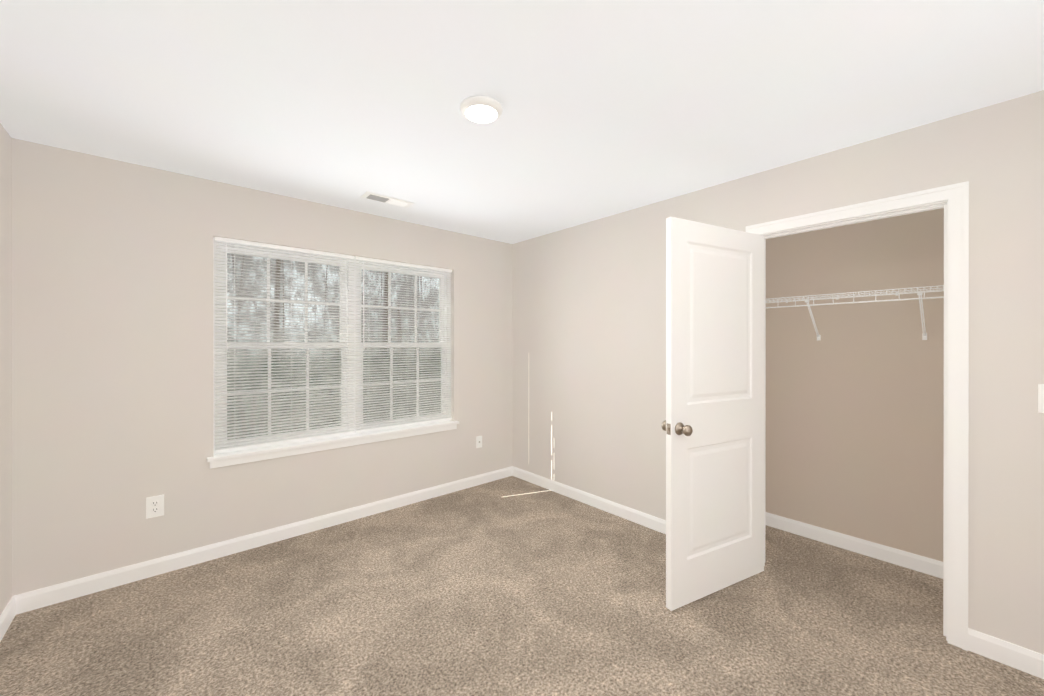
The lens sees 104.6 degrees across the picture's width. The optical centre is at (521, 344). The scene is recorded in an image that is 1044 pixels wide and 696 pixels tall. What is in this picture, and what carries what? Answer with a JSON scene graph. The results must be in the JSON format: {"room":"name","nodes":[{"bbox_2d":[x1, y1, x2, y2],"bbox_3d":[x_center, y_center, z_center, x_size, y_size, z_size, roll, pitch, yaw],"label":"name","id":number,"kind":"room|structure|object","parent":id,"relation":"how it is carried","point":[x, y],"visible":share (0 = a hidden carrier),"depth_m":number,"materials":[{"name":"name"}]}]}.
{"room":"empty bedroom","nodes":[
{"label":"empty bedroom","id":0,"kind":"room"},
{"bbox_2d":[0,123,11,614],"bbox_3d":[-1.359,0.166,0.552,0.115,2.440,3.920,0,0,-41],"label":"wall","id":1,"kind":"structure","parent":0,"point":[5,367],"depth_m":1.98,"materials":[{"name":"beige paint"}]},
{"bbox_2d":[0,596,15,641],"bbox_3d":[-1.311,1.338,0.596,0.013,0.096,3.920,0,0,-41],"label":"baseboard","id":2,"kind":"structure","parent":1,"relation":"attached to","point":[7,615],"depth_m":1.97,"materials":[{"name":"white paint"}]},
{"bbox_2d":[12,138,512,595],"bbox_3d":[-1.133,0.162,3.453,4.279,2.440,0.145,0,0,-41],"label":"wall","id":3,"kind":"structure","parent":0,"point":[112,345],"depth_m":2.43,"materials":[{"name":"beige paint"}]},
{"bbox_2d":[146,494,163,518],"bbox_3d":[-2.199,0.972,2.419,0.080,0.125,0.007,0,0,-41],"label":"outlet","id":4,"kind":"object","parent":3,"relation":"attached to","point":[154,506],"visible":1,"depth_m":2.42,"materials":[{"name":"white plastic"}]},
{"bbox_2d":[14,466,511,614],"bbox_3d":[-1.350,1.335,3.160,3.334,0.096,0.013,0,0,-41],"label":"baseboard","id":5,"kind":"structure","parent":3,"relation":"attached to","point":[51,595],"depth_m":2.63,"materials":[{"name":"white paint"}]},
{"bbox_2d":[213,237,450,454],"bbox_3d":[-1.381,0.011,3.273,1.799,1.429,0.089,0,0,-41],"label":"window unit","id":6,"kind":"structure","parent":3,"relation":"in","point":[354,267],"depth_m":3.19,"materials":[{"name":"white plastic"}]},
{"bbox_2d":[215,236,451,452],"bbox_3d":[-1.331,0.001,3.216,1.779,1.408,0.038,0,0,-41],"label":"window blinds","id":7,"kind":"object","parent":6,"relation":"attached to","point":[293,250],"visible":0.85,"depth_m":3.06,"materials":[{"name":"white plastic"}]},
{"bbox_2d":[207,420,458,468],"bbox_3d":[-1.322,0.759,3.207,1.869,0.072,0.102,0,0,-41],"label":"window sill","id":8,"kind":"structure","parent":3,"relation":"attached to","point":[246,456],"depth_m":3.02,"materials":[{"name":"white paint"}]},
{"bbox_2d":[476,436,481,447],"bbox_3d":[-0.419,0.961,3.974,0.070,0.114,0.015,0,0,-41],"label":"outlet","id":9,"kind":"object","parent":3,"relation":"attached to","point":[478,441],"visible":1,"depth_m":3.97,"materials":[{"name":"white plastic"}]},
{"bbox_2d":[0,476,1043,695],"bbox_3d":[0.206,1.434,1.926,4.279,0.100,4.150,0,0,-41],"label":"floor","id":10,"kind":"structure","parent":0,"point":[511,586],"depth_m":2.01,"materials":[{"name":"carpet"}]},
{"bbox_2d":[0,0,1043,243],"bbox_3d":[0.206,-1.106,1.923,4.279,0.100,4.150,0,0,-41],"label":"ceiling","id":11,"kind":"structure","parent":0,"point":[614,106],"depth_m":1.67,"materials":[{"name":"white paint"}]},
{"bbox_2d":[360,191,414,207],"bbox_3d":[-0.982,-1.052,2.955,0.355,0.011,0.140,0,0,-41],"label":"ceiling vent","id":12,"kind":"object","parent":11,"relation":"in","point":[386,199],"visible":1,"depth_m":2.94,"materials":[{"name":"white plastic"}]},
{"bbox_2d":[460,95,502,123],"bbox_3d":[-0.181,-1.040,1.806,0.190,0.032,0.190,0,0,-41],"label":"recessed light","id":13,"kind":"object","parent":11,"relation":"in","point":[480,109],"visible":0.98,"depth_m":1.77,"materials":[{"name":"white plastic"}]},
{"bbox_2d":[512,90,1043,654],"bbox_3d":[1.235,0.163,2.825,0.115,2.440,3.920,0,0,-41],"label":"wall","id":14,"kind":"structure","parent":0,"point":[588,338],"depth_m":2.21,"materials":[{"name":"beige paint"}]},
{"bbox_2d":[512,466,665,533],"bbox_3d":[0.653,1.334,3.394,0.013,0.096,2.300,0,0,-41],"label":"baseboard","id":15,"kind":"structure","parent":14,"relation":"attached to","point":[638,517],"depth_m":3.42,"materials":[{"name":"white paint"}]},
{"bbox_2d":[661,217,763,610],"bbox_3d":[1.110,0.358,2.275,0.811,2.028,0.176,0,0,-28],"label":"door","id":16,"kind":"structure","parent":14,"relation":"in","point":[712,425],"depth_m":2.23,"materials":[{"name":"white paint"}]},
{"bbox_2d":[765,443,765,534],"bbox_3d":[1.815,0.324,2.268,0.023,2.119,0.934,0,0,-41],"label":"door frame","id":17,"kind":"structure","parent":14,"relation":"attached to","point":[765,488],"depth_m":2.58,"materials":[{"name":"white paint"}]},
{"bbox_2d":[746,181,968,650],"bbox_3d":[1.754,0.324,2.215,0.138,2.119,0.934,0,0,-41],"label":"door frame","id":18,"kind":"structure","parent":14,"relation":"attached to","point":[956,196],"depth_m":1.86,"materials":[{"name":"white paint"}]},
{"bbox_2d":[968,628,1043,678],"bbox_3d":[2.249,1.337,1.572,0.013,0.096,0.696,0,0,-41],"label":"baseboard","id":19,"kind":"structure","parent":14,"relation":"attached to","point":[1028,661],"depth_m":1.74,"materials":[{"name":"white paint"}]},
{"bbox_2d":[1038,384,1043,412],"bbox_3d":[2.179,0.224,1.652,0.012,0.120,0.082,0,0,-41],"label":"switch plate","id":20,"kind":"object","parent":14,"relation":"attached to","point":[1040,398],"visible":1,"depth_m":1.68,"materials":[{"name":"white plastic"}]},
{"bbox_2d":[766,208,943,561],"bbox_3d":[1.772,0.162,3.296,0.115,2.440,3.920,0,0,-41],"label":"wall","id":21,"kind":"structure","parent":0,"point":[855,421],"depth_m":2.67,"materials":[{"name":"beige paint"}]},
{"bbox_2d":[766,512,942,578],"bbox_3d":[2.212,1.335,2.699,0.013,0.096,1.840,0,0,-41],"label":"baseboard","id":22,"kind":"structure","parent":21,"relation":"attached to","point":[919,563],"depth_m":2.67,"materials":[{"name":"white paint"}]},
{"bbox_2d":[766,285,943,340],"bbox_3d":[2.100,-0.178,2.599,0.312,0.302,1.840,0,0,-41],"label":"wire closet shelf","id":23,"kind":"object","parent":21,"relation":"attached to","point":[919,294],"visible":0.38,"depth_m":2.46,"materials":[{"name":"white metal"}]},
{"label":"outside","id":24,"kind":"structure","parent":0,"visible":0},
{"bbox_2d":[227,253,440,439],"bbox_3d":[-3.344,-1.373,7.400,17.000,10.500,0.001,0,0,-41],"label":"window panes","id":25,"kind":"structure","parent":24,"point":[255,269],"depth_m":7.12,"materials":[{"name":"clear glass"}]}
]}

